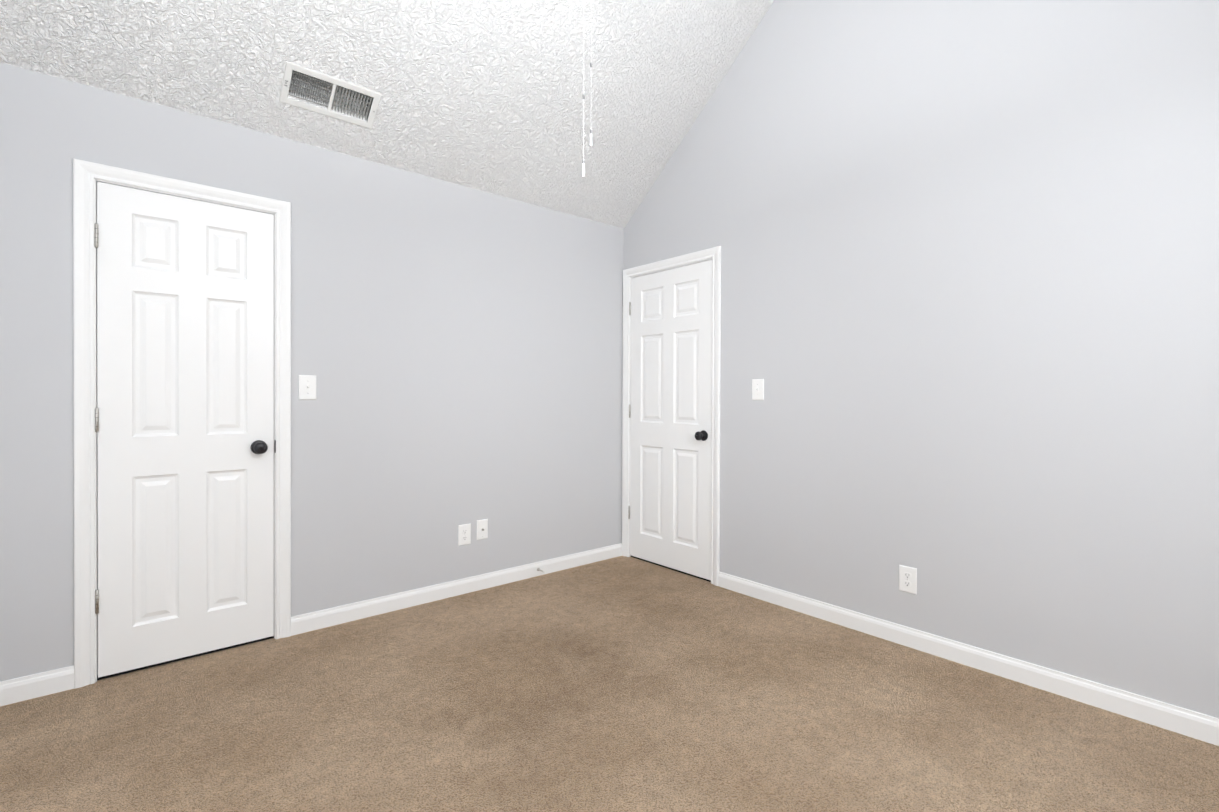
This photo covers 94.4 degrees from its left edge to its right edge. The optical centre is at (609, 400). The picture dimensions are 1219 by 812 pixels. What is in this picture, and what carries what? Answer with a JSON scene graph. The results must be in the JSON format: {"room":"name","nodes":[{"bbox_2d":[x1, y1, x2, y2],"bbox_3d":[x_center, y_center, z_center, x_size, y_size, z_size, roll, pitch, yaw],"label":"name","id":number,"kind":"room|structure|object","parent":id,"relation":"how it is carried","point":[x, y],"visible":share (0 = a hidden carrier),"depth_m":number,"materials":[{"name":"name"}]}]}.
{"room":"empty bedroom","nodes":[
{"label":"empty bedroom","id":0,"kind":"room"},
{"bbox_2d":[0,62,623,681],"bbox_3d":[-1.332,-0.064,3.039,3.922,2.425,0.120,0,0,-41],"label":"wall","id":1,"kind":"structure","parent":0,"point":[456,350],"depth_m":3.00,"materials":[{"name":"grey paint"}]},
{"bbox_2d":[0,665,73,705],"bbox_3d":[-2.416,1.106,2.027,0.716,0.089,0.013,0,0,-41],"label":"baseboard","id":2,"kind":"structure","parent":1,"relation":"attached to","point":[19,689],"depth_m":2.19,"materials":[{"name":"white wood"}]},
{"bbox_2d":[73,158,290,688],"bbox_3d":[-1.888,0.092,2.550,0.769,2.115,0.138,0,0,-41],"label":"door frame","id":3,"kind":"structure","parent":1,"relation":"attached to","point":[87,176],"depth_m":2.30,"materials":[{"name":"white wood"}]},
{"bbox_2d":[94,182,275,677],"bbox_3d":[-1.844,0.120,2.500,0.647,2.030,0.104,0,0,-41],"label":"door","id":4,"kind":"structure","parent":1,"relation":"in","point":[184,419],"depth_m":2.49,"materials":[{"name":"white wood"}]},
{"bbox_2d":[299,375,315,399],"bbox_3d":[-1.498,-0.068,2.804,0.079,0.122,0.018,0,0,-41],"label":"light switch","id":5,"kind":"object","parent":1,"relation":"attached to","point":[307,387],"visible":1,"depth_m":2.81,"materials":[{"name":"white plastic"}]},
{"bbox_2d":[291,543,621,635],"bbox_3d":[-0.731,1.103,3.480,2.197,0.089,0.013,0,0,-41],"label":"baseboard","id":6,"kind":"structure","parent":1,"relation":"attached to","point":[315,620],"depth_m":3.26,"materials":[{"name":"white wood"}]},
{"bbox_2d":[458,523,470,545],"bbox_3d":[-0.864,0.798,3.366,0.079,0.122,0.007,0,0,-41],"label":"electrical outlet","id":7,"kind":"object","parent":1,"relation":"attached to","point":[464,534],"visible":1,"depth_m":3.36,"materials":[{"name":"white plastic"}]},
{"bbox_2d":[477,519,487,539],"bbox_3d":[-0.771,0.784,3.438,0.073,0.118,0.019,0,0,-41],"label":"outlet","id":8,"kind":"object","parent":1,"relation":"attached to","point":[482,529],"visible":1,"depth_m":3.44,"materials":[{"name":"white plastic"}]},
{"bbox_2d":[0,0,773,228],"bbox_3d":[-0.703,-2.084,2.306,3.922,1.820,2.025,0,0,-41],"label":"ceiling","id":9,"kind":"structure","parent":0,"point":[485,95],"depth_m":2.85,"materials":[{"name":"white paint"}]},
{"bbox_2d":[279,61,380,128],"bbox_3d":[-1.344,-1.491,2.710,0.413,0.139,0.192,0,-38,-41],"label":"ceiling vent","id":10,"kind":"object","parent":9,"relation":"in","point":[290,67],"visible":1,"depth_m":2.68,"materials":[{"name":"white metal"}]},
{"bbox_2d":[0,556,1218,811],"bbox_3d":[-0.050,1.222,1.554,3.922,0.120,4.062,0,0,-41],"label":"floor","id":11,"kind":"structure","parent":0,"point":[622,684],"depth_m":2.01,"materials":[{"name":"carpet"}]},
{"bbox_2d":[624,0,1218,717],"bbox_3d":[1.397,-0.845,2.784,0.120,4.009,4.062,0,0,-41],"label":"wall","id":12,"kind":"structure","parent":0,"point":[970,292],"depth_m":2.45,"materials":[{"name":"grey paint"}]},
{"bbox_2d":[628,260,711,579],"bbox_3d":[0.387,0.120,3.842,0.104,2.030,0.771,0,0,-41],"label":"door","id":13,"kind":"structure","parent":12,"relation":"in","point":[670,417],"depth_m":3.82,"materials":[{"name":"white wood"}]},
{"bbox_2d":[622,246,720,585],"bbox_3d":[0.437,0.092,3.885,0.138,2.115,0.893,0,0,-41],"label":"door frame","id":14,"kind":"structure","parent":12,"relation":"attached to","point":[713,254],"depth_m":3.63,"materials":[{"name":"white wood"}]},
{"bbox_2d":[752,379,763,399],"bbox_3d":[0.864,-0.066,3.298,0.018,0.122,0.079,0,0,-41],"label":"light switch","id":15,"kind":"object","parent":12,"relation":"attached to","point":[757,389],"visible":1,"depth_m":3.30,"materials":[{"name":"white plastic"}]},
{"bbox_2d":[899,565,916,594],"bbox_3d":[1.412,0.846,2.672,0.007,0.122,0.079,0,0,-41],"label":"electrical outlet","id":16,"kind":"object","parent":12,"relation":"attached to","point":[907,579],"visible":1,"depth_m":2.67,"materials":[{"name":"white plastic"}]},
{"bbox_2d":[718,571,1218,745],"bbox_3d":[1.635,1.118,2.410,0.013,0.089,2.920,0,0,-41],"label":"baseboard","id":17,"kind":"structure","parent":12,"relation":"attached to","point":[1186,722],"depth_m":2.37,"materials":[{"name":"white wood"}]},
{"bbox_3d":[0.623,-2.065,0.768,3.922,1.830,2.038,0,0,-41],"label":"ceiling","id":18,"kind":"structure","parent":0,"visible":0},
{"bbox_2d":[582,0,591,176],"bbox_3d":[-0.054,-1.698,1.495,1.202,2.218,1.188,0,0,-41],"label":"pull chain","id":19,"kind":"object","parent":18,"relation":"hanging from","point":[583,169],"visible":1,"depth_m":1.48,"materials":[{"name":"white metal"}]}
]}

